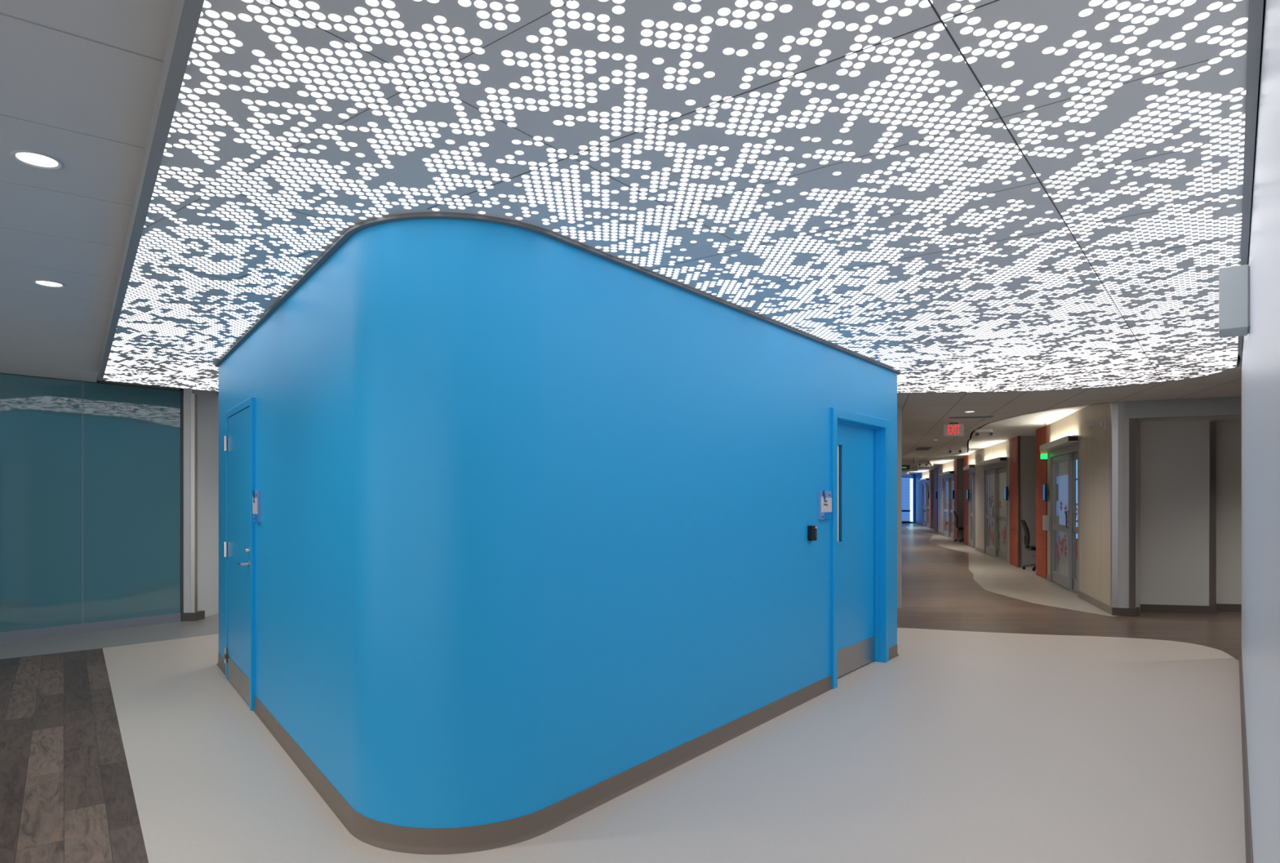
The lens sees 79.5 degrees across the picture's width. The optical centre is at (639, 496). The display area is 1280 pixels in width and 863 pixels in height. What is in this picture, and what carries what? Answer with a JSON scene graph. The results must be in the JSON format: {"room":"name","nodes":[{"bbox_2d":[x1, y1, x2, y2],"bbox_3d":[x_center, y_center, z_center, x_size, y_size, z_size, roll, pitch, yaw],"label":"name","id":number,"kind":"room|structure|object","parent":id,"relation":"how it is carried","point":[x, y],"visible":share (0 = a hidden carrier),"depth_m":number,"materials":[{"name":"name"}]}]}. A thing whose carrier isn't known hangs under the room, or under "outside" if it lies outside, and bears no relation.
{"room":"hospital corridor","nodes":[
{"label":"hospital corridor","id":0,"kind":"room"},
{"bbox_2d":[0,0,175,382],"bbox_3d":[-5.489,-1.290,0.111,9.438,0.020,14.162,0,0,-38],"label":"ceiling","id":1,"kind":"structure","parent":0,"point":[79,79],"depth_m":2.92,"materials":[{"name":"white paint"}]},
{"bbox_2d":[9,150,63,169],"bbox_3d":[-2.288,-1.283,2.923,0.160,0.018,0.160,0,0,0],"label":"recessed light","id":2,"kind":"object","parent":1,"relation":"in","point":[43,161],"visible":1,"depth_m":2.92,"materials":[{"name":"grey"}]},
{"bbox_2d":[31,280,65,288],"bbox_3d":[-3.545,-1.283,4.620,0.160,0.018,0.160,0,0,0],"label":"recessed light","id":3,"kind":"object","parent":1,"relation":"in","point":[47,283],"visible":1,"depth_m":4.62,"materials":[{"name":"grey"}]},
{"bbox_2d":[0,372,183,642],"bbox_3d":[-7.952,0.040,6.275,0.109,2.920,7.766,0,0,38],"label":"wall","id":4,"kind":"structure","parent":0,"point":[91,473],"depth_m":8.52,"materials":[{"name":"teal glass"}]},
{"bbox_2d":[183,388,218,617],"bbox_3d":[-5.513,0.050,10.053,0.175,2.900,1.495,0,0,0],"label":"wall","id":5,"kind":"structure","parent":0,"point":[207,401],"depth_m":9.58,"materials":[{"name":"white paint"}]},
{"bbox_2d":[182,610,204,621],"bbox_3d":[-5.447,1.450,9.396,0.157,0.100,0.208,0,0,0],"label":"baseboard","id":6,"kind":"structure","parent":5,"relation":"attached to","point":[188,616],"depth_m":9.31,"materials":[{"name":"grey rubber"}]},
{"bbox_2d":[191,393,197,612],"bbox_3d":[-5.414,0.075,9.355,0.044,2.650,0.070,0,0,0],"label":"trim","id":7,"kind":"structure","parent":5,"relation":"attached to","point":[193,396],"depth_m":9.32,"materials":[{"name":"silver metal"}]},
{"bbox_2d":[218,218,897,827],"bbox_3d":[-1.056,0.157,6.593,4.761,2.686,5.350,0,0,37],"label":"wall","id":8,"kind":"structure","parent":0,"point":[537,510],"depth_m":3.69,"materials":[{"name":"blue paint"}]},
{"bbox_2d":[223,396,255,710],"bbox_3d":[-3.033,0.400,5.916,0.219,2.200,1.200,0,0,-36],"label":"door","id":9,"kind":"structure","parent":8,"relation":"in","point":[239,439],"depth_m":5.81,"materials":[{"name":"blue paint"}]},
{"bbox_2d":[252,489,261,521],"bbox_3d":[-2.635,0.059,5.297,0.031,0.221,0.170,0,0,-36],"label":"room sign","id":10,"kind":"object","parent":8,"relation":"attached to","point":[256,498],"visible":1,"depth_m":5.23,"materials":[{"name":"blue plastic"}]},
{"bbox_2d":[216,644,898,854],"bbox_3d":[-1.056,1.448,6.593,4.793,0.105,5.382,0,0,37],"label":"baseboard","id":11,"kind":"structure","parent":8,"relation":"attached to","point":[433,841],"depth_m":3.69,"materials":[{"name":"brown rubber"}]},
{"bbox_2d":[214,212,900,373],"bbox_3d":[-1.056,-1.179,6.593,4.826,0.017,5.414,0,0,37],"label":"trim","id":12,"kind":"structure","parent":8,"relation":"attached to","point":[348,233],"depth_m":3.86,"materials":[{"name":"grey metal"}]},
{"bbox_2d":[807,524,817,540],"bbox_3d":[1.276,0.267,5.699,0.046,0.112,0.072,0,0,37],"label":"card reader","id":13,"kind":"object","parent":8,"relation":"attached to","point":[812,529],"visible":1,"depth_m":5.67,"materials":[{"name":"black plastic"}]},
{"bbox_2d":[817,490,831,519],"bbox_3d":[1.421,0.059,5.909,0.031,0.221,0.200,0,0,37],"label":"room sign","id":14,"kind":"object","parent":8,"relation":"attached to","point":[824,500],"visible":1,"depth_m":5.87,"materials":[{"name":"blue plastic"}]},
{"bbox_2d":[831,407,888,688],"bbox_3d":[1.823,0.400,6.571,0.172,2.200,1.270,0,0,37],"label":"door","id":15,"kind":"structure","parent":8,"relation":"in","point":[860,442],"depth_m":6.71,"materials":[{"name":"blue paint"}]},
{"bbox_2d":[0,523,1245,862],"bbox_3d":[5.000,1.529,21.000,66.224,0.062,68.410,0,0,38],"label":"floor","id":16,"kind":"structure","parent":0,"point":[958,746],"depth_m":4.39,"materials":[{"name":"white laminate"}]},
{"bbox_2d":[928,469,931,528],"bbox_3d":[13.895,0.105,36.904,0.070,2.790,0.830,0,0,15],"label":"pilaster","id":17,"kind":"object","parent":16,"relation":"on","point":[930,471],"visible":1,"depth_m":36.74,"materials":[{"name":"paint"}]},
{"bbox_2d":[933,466,937,531],"bbox_3d":[13.056,0.105,34.005,0.071,2.790,2.094,0,0,17],"label":"pilaster","id":18,"kind":"object","parent":16,"relation":"on","point":[935,469],"visible":0.94,"depth_m":33.78,"materials":[{"name":"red paint"}]},
{"bbox_2d":[953,458,958,541],"bbox_3d":[10.900,0.105,26.604,0.070,2.790,1.041,0,0,16],"label":"pilaster","id":19,"kind":"object","parent":16,"relation":"on","point":[955,461],"visible":0.77,"depth_m":26.57,"materials":[{"name":"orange paint"}]},
{"bbox_2d":[952,511,963,542],"bbox_3d":[10.829,0.985,25.781,0.665,1.029,0.566,0,0,15],"label":"desk chair","id":20,"kind":"object","parent":16,"relation":"on","point":[954,512],"visible":0.68,"depth_m":25.71,"materials":[{"name":"grey"}]},
{"bbox_2d":[963,455,968,545],"bbox_3d":[10.245,0.105,24.204,0.070,2.790,0.825,0,0,14],"label":"pilaster","id":21,"kind":"object","parent":16,"relation":"on","point":[966,459],"visible":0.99,"depth_m":24.30,"materials":[{"name":"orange paint"}]},
{"bbox_2d":[1009,436,1017,566],"bbox_3d":[8.165,0.105,16.829,0.070,2.790,0.883,0,0,16],"label":"pilaster","id":22,"kind":"object","parent":16,"relation":"on","point":[1014,442],"visible":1,"depth_m":16.74,"materials":[{"name":"orange paint"}]},
{"bbox_2d":[1020,519,1035,570],"bbox_3d":[8.179,0.985,15.831,0.665,1.029,0.566,0,0,15],"label":"desk chair","id":23,"kind":"object","parent":16,"relation":"on","point":[1027,536],"visible":0.57,"depth_m":15.77,"materials":[{"name":"grey"}]},
{"bbox_2d":[1035,426,1047,578],"bbox_3d":[7.516,0.105,14.429,0.070,2.790,0.776,0,0,15],"label":"pilaster","id":24,"kind":"object","parent":16,"relation":"on","point":[1041,433],"visible":0.74,"depth_m":14.40,"materials":[{"name":"orange paint"}]},
{"bbox_2d":[102,0,1248,475],"bbox_3d":[7.040,-1.212,23.000,38.570,0.051,44.545,0,0,38],"label":"ceiling","id":25,"kind":"structure","parent":0,"point":[947,195],"depth_m":2.76,"materials":[{"name":"white metal"}]},
{"bbox_2d":[97,0,204,381],"bbox_3d":[-2.688,-1.230,4.038,0.038,0.099,9.450,0,0,-36],"label":"trim","id":26,"kind":"structure","parent":25,"relation":"attached to","point":[186,13],"depth_m":2.55,"materials":[{"name":"grey metal"}]},
{"bbox_2d":[103,356,1239,393],"bbox_3d":[0.088,-1.230,8.266,11.010,0.094,1.696,0,0,4],"label":"trim","id":27,"kind":"structure","parent":25,"relation":"attached to","point":[1237,357],"depth_m":8.32,"materials":[{"name":"grey metal"}]},
{"bbox_2d":[902,458,917,471],"bbox_3d":[8.235,-1.000,23.999,0.810,0.380,0.106,0,0,3],"label":"display","id":28,"kind":"object","parent":25,"relation":"hanging from","point":[905,467],"visible":0.5,"depth_m":23.95,"materials":[{"name":"grey plastic"}]},
{"bbox_2d":[911,465,916,469],"bbox_3d":[8.527,-0.920,23.935,0.160,0.140,0.004,0,0,3],"label":"speaker grille","id":29,"kind":"object","parent":28,"relation":"attached to","point":[913,467],"depth_m":23.93,"materials":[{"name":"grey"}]},
{"bbox_2d":[918,462,927,466],"bbox_3d":[9.694,-1.125,26.380,0.300,0.125,0.122,0,0,16],"label":"emergency light","id":30,"kind":"object","parent":25,"relation":"attached to","point":[919,463],"visible":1,"depth_m":26.36,"materials":[{"name":"white plastic"}]},
{"bbox_2d":[914,446,933,450],"bbox_3d":[6.950,-1.184,18.900,0.360,0.006,1.200,0,0,16],"label":"ceiling vent","id":31,"kind":"object","parent":25,"relation":"in","point":[929,447],"visible":1,"depth_m":18.90,"materials":[{"name":"grey metal"}]},
{"bbox_2d":[943,421,964,435],"bbox_3d":[4.930,-1.071,12.100,0.304,0.229,0.070,0,0,4],"label":"exit sign","id":32,"kind":"object","parent":25,"relation":"hanging from","point":[953,428],"visible":1,"depth_m":12.08,"materials":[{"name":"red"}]},
{"bbox_2d":[948,448,961,453],"bbox_3d":[7.644,-1.125,18.680,0.300,0.125,0.122,0,0,16],"label":"emergency light","id":33,"kind":"object","parent":25,"relation":"attached to","point":[949,449],"visible":1,"depth_m":18.65,"materials":[{"name":"white plastic"}]},
{"bbox_2d":[948,415,994,418],"bbox_3d":[4.920,-1.184,11.450,0.600,0.006,0.240,0,0,16],"label":"ceiling vent","id":34,"kind":"object","parent":25,"relation":"in","point":[984,416],"visible":1,"depth_m":11.47,"materials":[{"name":"grey metal"}]},
{"bbox_2d":[974,429,993,436],"bbox_3d":[6.044,-1.125,13.530,0.300,0.125,0.122,0,0,16],"label":"emergency light","id":35,"kind":"object","parent":25,"relation":"attached to","point":[977,432],"visible":1,"depth_m":13.51,"materials":[{"name":"white plastic"}]},
{"bbox_2d":[1237,0,1263,366],"bbox_3d":[2.863,-1.214,3.643,0.052,0.066,8.466,0,0,38],"label":"trim","id":36,"kind":"structure","parent":25,"relation":"attached to","point":[1255,7],"depth_m":2.38,"materials":[{"name":"grey metal"}]},
{"bbox_2d":[897,408,902,608],"bbox_3d":[6.832,0.040,27.450,2.130,2.920,34.733,0,0,14],"label":"wall","id":37,"kind":"structure","parent":0,"point":[899,411],"depth_m":10.40,"materials":[{"name":"grey paint"}]},
{"bbox_2d":[902,474,915,523],"bbox_3d":[12.900,0.040,44.000,6.800,2.920,0.200,0,0,0],"label":"wall","id":38,"kind":"structure","parent":0,"point":[907,481],"depth_m":44.00,"materials":[{"name":"blue glass"}]},
{"bbox_2d":[905,402,1107,475],"bbox_3d":[10.248,-1.244,26.968,1.071,0.113,35.698,0,0,16],"label":"trim","id":39,"kind":"structure","parent":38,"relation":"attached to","point":[930,461],"depth_m":16.67,"materials":[{"name":"white"}]},
{"bbox_2d":[915,471,922,523],"bbox_3d":[15.343,0.040,42.182,0.140,2.920,3.723,0,0,15],"label":"wall","id":40,"kind":"structure","parent":0,"point":[918,476],"depth_m":42.19,"materials":[{"name":"blue paint"}]},
{"bbox_2d":[922,470,928,478],"bbox_3d":[14.478,-1.160,38.833,0.140,0.520,3.197,0,0,14],"label":"wall","id":41,"kind":"structure","parent":0,"point":[925,474],"depth_m":38.65,"materials":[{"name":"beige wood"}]},
{"bbox_2d":[918,477,929,528],"bbox_3d":[14.402,0.290,38.878,0.290,2.420,3.307,0,0,14],"label":"door","id":42,"kind":"structure","parent":41,"relation":"in","point":[925,482],"depth_m":39.32,"materials":[{"name":"silver metal"}]},
{"bbox_2d":[931,469,933,528],"bbox_3d":[14.462,0.040,36.429,1.282,2.920,0.121,0,0,11],"label":"wall","id":43,"kind":"structure","parent":0,"point":[932,470],"depth_m":36.49,"materials":[{"name":"grey paint"}]},
{"bbox_2d":[937,463,942,533],"bbox_3d":[12.043,0.040,30.683,0.140,2.920,1.443,0,0,14],"label":"wall","id":44,"kind":"structure","parent":0,"point":[940,466],"depth_m":30.58,"materials":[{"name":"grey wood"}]},
{"bbox_2d":[942,460,953,472],"bbox_3d":[11.498,-1.160,28.533,0.140,0.520,2.993,0,0,14],"label":"wall","id":45,"kind":"structure","parent":0,"point":[948,466],"depth_m":28.59,"materials":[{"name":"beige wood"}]},
{"bbox_2d":[937,471,953,537],"bbox_3d":[11.422,0.290,28.578,0.290,2.420,3.103,0,0,14],"label":"door","id":46,"kind":"structure","parent":45,"relation":"in","point":[948,476],"depth_m":28.85,"materials":[{"name":"silver metal"}]},
{"bbox_2d":[946,480,953,532],"bbox_3d":[13.565,0.040,29.880,3.200,2.920,0.060,0,0,14],"label":"door glass","id":47,"kind":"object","parent":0,"point":[952,481],"depth_m":30.22,"materials":[{"name":"clear glass"}]},
{"bbox_2d":[958,458,963,541],"bbox_3d":[11.431,0.040,26.030,1.282,2.920,0.113,0,0,11],"label":"wall","id":48,"kind":"structure","parent":0,"point":[960,460],"depth_m":26.09,"materials":[{"name":"grey paint"}]},
{"bbox_2d":[968,450,975,465],"bbox_3d":[9.871,-1.160,22.728,0.140,0.520,2.217,0,0,19],"label":"wall","id":49,"kind":"structure","parent":0,"point":[972,455],"depth_m":22.51,"materials":[{"name":"beige paint"}]},
{"bbox_2d":[963,464,975,546],"bbox_3d":[9.799,0.290,22.779,0.290,2.420,2.327,0,0,19],"label":"door","id":50,"kind":"structure","parent":49,"relation":"in","point":[971,468],"depth_m":22.92,"materials":[{"name":"silver metal"}]},
{"bbox_2d":[966,488,969,499],"bbox_3d":[10.073,-0.080,23.609,0.076,0.310,0.190,0,0,14],"label":"tablet","id":51,"kind":"object","parent":50,"relation":"attached to","point":[967,490],"visible":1,"depth_m":23.53,"materials":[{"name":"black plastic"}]},
{"bbox_2d":[975,448,984,549],"bbox_3d":[9.353,0.040,21.033,0.140,2.920,1.341,0,0,14],"label":"wall","id":52,"kind":"structure","parent":0,"point":[980,454],"depth_m":21.00,"materials":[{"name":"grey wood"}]},
{"bbox_2d":[974,546,983,553],"bbox_3d":[9.279,1.450,21.052,0.012,0.100,1.341,0,0,14],"label":"baseboard","id":53,"kind":"structure","parent":52,"relation":"attached to","point":[976,548],"depth_m":21.06,"materials":[{"name":"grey rubber"}]},
{"bbox_2d":[984,440,1007,460],"bbox_3d":[8.848,-1.160,19.033,0.140,0.520,2.784,0,0,14],"label":"wall","id":54,"kind":"structure","parent":0,"point":[998,450],"depth_m":18.89,"materials":[{"name":"beige paint"}]},
{"bbox_2d":[977,457,1007,562],"bbox_3d":[8.772,0.290,19.078,0.290,2.420,2.894,0,0,14],"label":"door","id":55,"kind":"structure","parent":54,"relation":"in","point":[997,465],"depth_m":19.17,"materials":[{"name":"silver metal"}]},
{"bbox_2d":[990,471,1006,551],"bbox_3d":[10.886,0.040,20.285,3.200,2.920,0.060,0,0,14],"label":"door glass","id":56,"kind":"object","parent":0,"point":[1002,476],"depth_m":20.57,"materials":[{"name":"clear glass"}]},
{"bbox_2d":[908,404,1088,474],"bbox_3d":[13.548,-1.315,26.916,7.045,0.030,37.411,0,0,16],"label":"ceiling","id":57,"kind":"structure","parent":0,"point":[1027,424],"depth_m":14.74,"materials":[{"name":"white paint"}]},
{"bbox_2d":[1007,440,1010,563],"bbox_3d":[8.437,0.040,17.454,0.140,2.920,0.471,0,0,17],"label":"wall","id":58,"kind":"structure","parent":0,"point":[1008,442],"depth_m":17.51,"materials":[{"name":"paint"}]},
{"bbox_2d":[1004,486,1008,500],"bbox_3d":[8.334,-0.080,17.486,0.076,0.310,0.190,0,0,17],"label":"tablet","id":59,"kind":"object","parent":58,"relation":"attached to","point":[1006,492],"visible":1,"depth_m":17.41,"materials":[{"name":"black plastic"}]},
{"bbox_2d":[1020,435,1036,567],"bbox_3d":[8.721,0.040,16.330,1.282,2.920,0.108,0,0,11],"label":"wall","id":60,"kind":"structure","parent":0,"point":[1028,443],"depth_m":16.38,"materials":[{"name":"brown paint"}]},
{"bbox_2d":[1017,435,1020,567],"bbox_3d":[8.073,0.100,16.400,0.034,2.800,0.040,0,0,0],"label":"trim","id":61,"kind":"structure","parent":60,"relation":"attached to","point":[1019,437],"depth_m":16.38,"materials":[{"name":"orange wood"}]},
{"bbox_2d":[1047,423,1059,574],"bbox_3d":[7.431,0.040,13.851,0.140,2.920,0.373,0,0,20],"label":"wall","id":62,"kind":"structure","parent":0,"point":[1048,425],"depth_m":13.81,"materials":[{"name":"paint"}]},
{"bbox_2d":[1040,450,1049,459],"bbox_3d":[7.298,-0.770,13.880,0.130,0.180,0.140,0,0,20],"label":"lamp","id":63,"kind":"object","parent":62,"relation":"attached to","point":[1044,455],"visible":0.73,"depth_m":13.82,"materials":[{"name":"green plastic"}]},
{"bbox_2d":[1043,515,1048,530],"bbox_3d":[7.316,0.465,13.873,0.090,0.270,0.120,0,0,20],"label":"dispenser","id":64,"kind":"object","parent":62,"relation":"attached to","point":[1046,517],"visible":1,"depth_m":13.82,"materials":[{"name":"white plastic"}]},
{"bbox_2d":[1043,484,1048,501],"bbox_3d":[7.336,-0.080,13.906,0.076,0.310,0.190,0,0,20],"label":"tablet","id":65,"kind":"object","parent":62,"relation":"attached to","point":[1046,492],"visible":1,"depth_m":13.83,"materials":[{"name":"black plastic"}]},
{"bbox_2d":[1050,409,1079,441],"bbox_3d":[6.996,-1.160,12.578,0.140,0.520,2.321,0,0,19],"label":"wall","id":66,"kind":"structure","parent":0,"point":[1067,425],"depth_m":12.44,"materials":[{"name":"beige paint"}]},
{"bbox_2d":[1040,435,1079,596],"bbox_3d":[6.924,0.290,12.629,0.290,2.420,2.431,0,0,19],"label":"door","id":67,"kind":"structure","parent":66,"relation":"in","point":[1066,448],"depth_m":12.58,"materials":[{"name":"silver metal"}]},
{"bbox_2d":[1059,460,1077,578],"bbox_3d":[9.051,0.040,13.449,3.200,2.920,0.060,0,0,19],"label":"door glass","id":68,"kind":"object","parent":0,"point":[1064,466],"depth_m":13.89,"materials":[{"name":"clear glass"}]},
{"bbox_2d":[1075,459,1077,540],"bbox_3d":[8.901,0.013,13.457,2.470,1.535,0.051,0,0,19],"label":"window","id":69,"kind":"structure","parent":68,"relation":"in","point":[1076,460],"depth_m":13.82,"materials":[{"name":"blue glass"}]},
{"bbox_2d":[1079,402,1112,605],"bbox_3d":[6.347,0.040,10.613,0.140,2.920,1.818,0,0,18],"label":"wall","id":70,"kind":"structure","parent":0,"point":[1094,444],"depth_m":10.66,"materials":[{"name":"beige paint"}]},
{"bbox_2d":[1078,591,1111,614],"bbox_3d":[6.274,1.450,10.637,0.012,0.100,1.818,0,0,18],"label":"baseboard","id":71,"kind":"structure","parent":70,"relation":"attached to","point":[1099,604],"depth_m":10.53,"materials":[{"name":"brown rubber"}]},
{"bbox_2d":[1101,417,1106,434],"bbox_3d":[6.090,-0.927,10.119,0.044,0.210,0.090,0,0,18],"label":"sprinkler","id":72,"kind":"object","parent":70,"relation":"attached to","point":[1104,424],"visible":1,"depth_m":10.10,"materials":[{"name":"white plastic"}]},
{"bbox_2d":[1112,400,1140,612],"bbox_3d":[6.430,0.040,10.249,0.399,2.920,1.247,0,0,24],"label":"wall","id":73,"kind":"structure","parent":0,"point":[1123,424],"depth_m":9.72,"materials":[{"name":"grey paint"}]},
{"bbox_2d":[1110,403,1118,607],"bbox_3d":[6.027,0.106,9.785,0.067,2.587,0.082,0,0,20],"label":"trim","id":74,"kind":"structure","parent":73,"relation":"attached to","point":[1113,406],"depth_m":9.75,"materials":[{"name":"silver metal"}]},
{"bbox_2d":[1111,606,1139,616],"bbox_3d":[6.166,1.450,9.745,0.372,0.100,0.154,0,0,7],"label":"baseboard","id":75,"kind":"structure","parent":73,"relation":"attached to","point":[1115,611],"depth_m":9.71,"materials":[{"name":"grey rubber"}]},
{"bbox_2d":[1084,415,1241,426],"bbox_3d":[8.350,-1.010,10.050,4.300,0.040,1.700,0,0,0],"label":"ceiling","id":76,"kind":"structure","parent":0,"point":[1233,418],"depth_m":9.81,"materials":[{"name":"grey paint"}]},
{"bbox_2d":[1140,419,1213,605],"bbox_3d":[6.910,0.040,10.200,1.022,2.920,0.402,0,0,12],"label":"wall","id":77,"kind":"structure","parent":0,"point":[1175,455],"depth_m":9.99,"materials":[{"name":"grey paint"}]},
{"bbox_2d":[1140,604,1217,613],"bbox_3d":[6.872,1.450,10.025,1.096,0.100,0.076,0,0,12],"label":"baseboard","id":78,"kind":"structure","parent":77,"relation":"attached to","point":[1144,607],"depth_m":9.96,"materials":[{"name":"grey rubber"}]},
{"bbox_2d":[1209,421,1216,605],"bbox_3d":[7.367,0.215,9.923,0.072,2.370,0.062,0,0,12],"label":"trim","id":79,"kind":"structure","parent":77,"relation":"attached to","point":[1212,424],"depth_m":9.89,"materials":[{"name":"silver metal"}]},
{"bbox_2d":[1124,396,1241,419],"bbox_3d":[6.876,-1.205,9.496,1.686,0.430,0.226,0,0,24],"label":"wall","id":80,"kind":"structure","parent":0,"point":[1226,406],"depth_m":9.46,"materials":[{"name":"grey paint"}]},
{"bbox_2d":[1128,417,1135,608],"bbox_3d":[6.194,0.205,9.707,0.072,2.390,0.059,0,0,10],"label":"trim","id":81,"kind":"structure","parent":80,"relation":"attached to","point":[1131,420],"depth_m":9.68,"materials":[{"name":"silver metal"}]},
{"bbox_2d":[1216,421,1241,604],"bbox_3d":[8.960,0.040,9.970,3.162,2.920,0.197,0,0,10],"label":"wall","id":82,"kind":"structure","parent":0,"point":[1228,433],"depth_m":10.09,"materials":[{"name":"grey paint"}]},
{"bbox_2d":[1216,603,1241,611],"bbox_3d":[8.960,1.450,9.863,3.130,0.100,0.015,0,0,10],"label":"baseboard","id":83,"kind":"structure","parent":82,"relation":"attached to","point":[1220,606],"depth_m":10.07,"materials":[{"name":"grey rubber"}]},
{"bbox_2d":[1241,0,1279,862],"bbox_3d":[3.202,0.040,3.876,0.220,2.920,8.250,0,0,38],"label":"wall","id":84,"kind":"structure","parent":0,"point":[1260,362],"depth_m":1.89,"materials":[{"name":"white paint"}]},
{"bbox_2d":[1218,264,1249,337],"bbox_3d":[2.841,-0.930,3.681,0.116,0.290,0.240,0,0,38],"label":"speaker box","id":85,"kind":"object","parent":84,"relation":"attached to","point":[1234,281],"visible":0.98,"depth_m":3.59,"materials":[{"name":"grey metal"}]},
{"bbox_2d":[1238,647,1253,862],"bbox_3d":[3.091,1.450,3.930,0.022,0.100,8.200,0,0,38],"label":"baseboard","id":86,"kind":"structure","parent":84,"relation":"attached to","point":[1248,834],"depth_m":4.01,"materials":[{"name":"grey rubber"}]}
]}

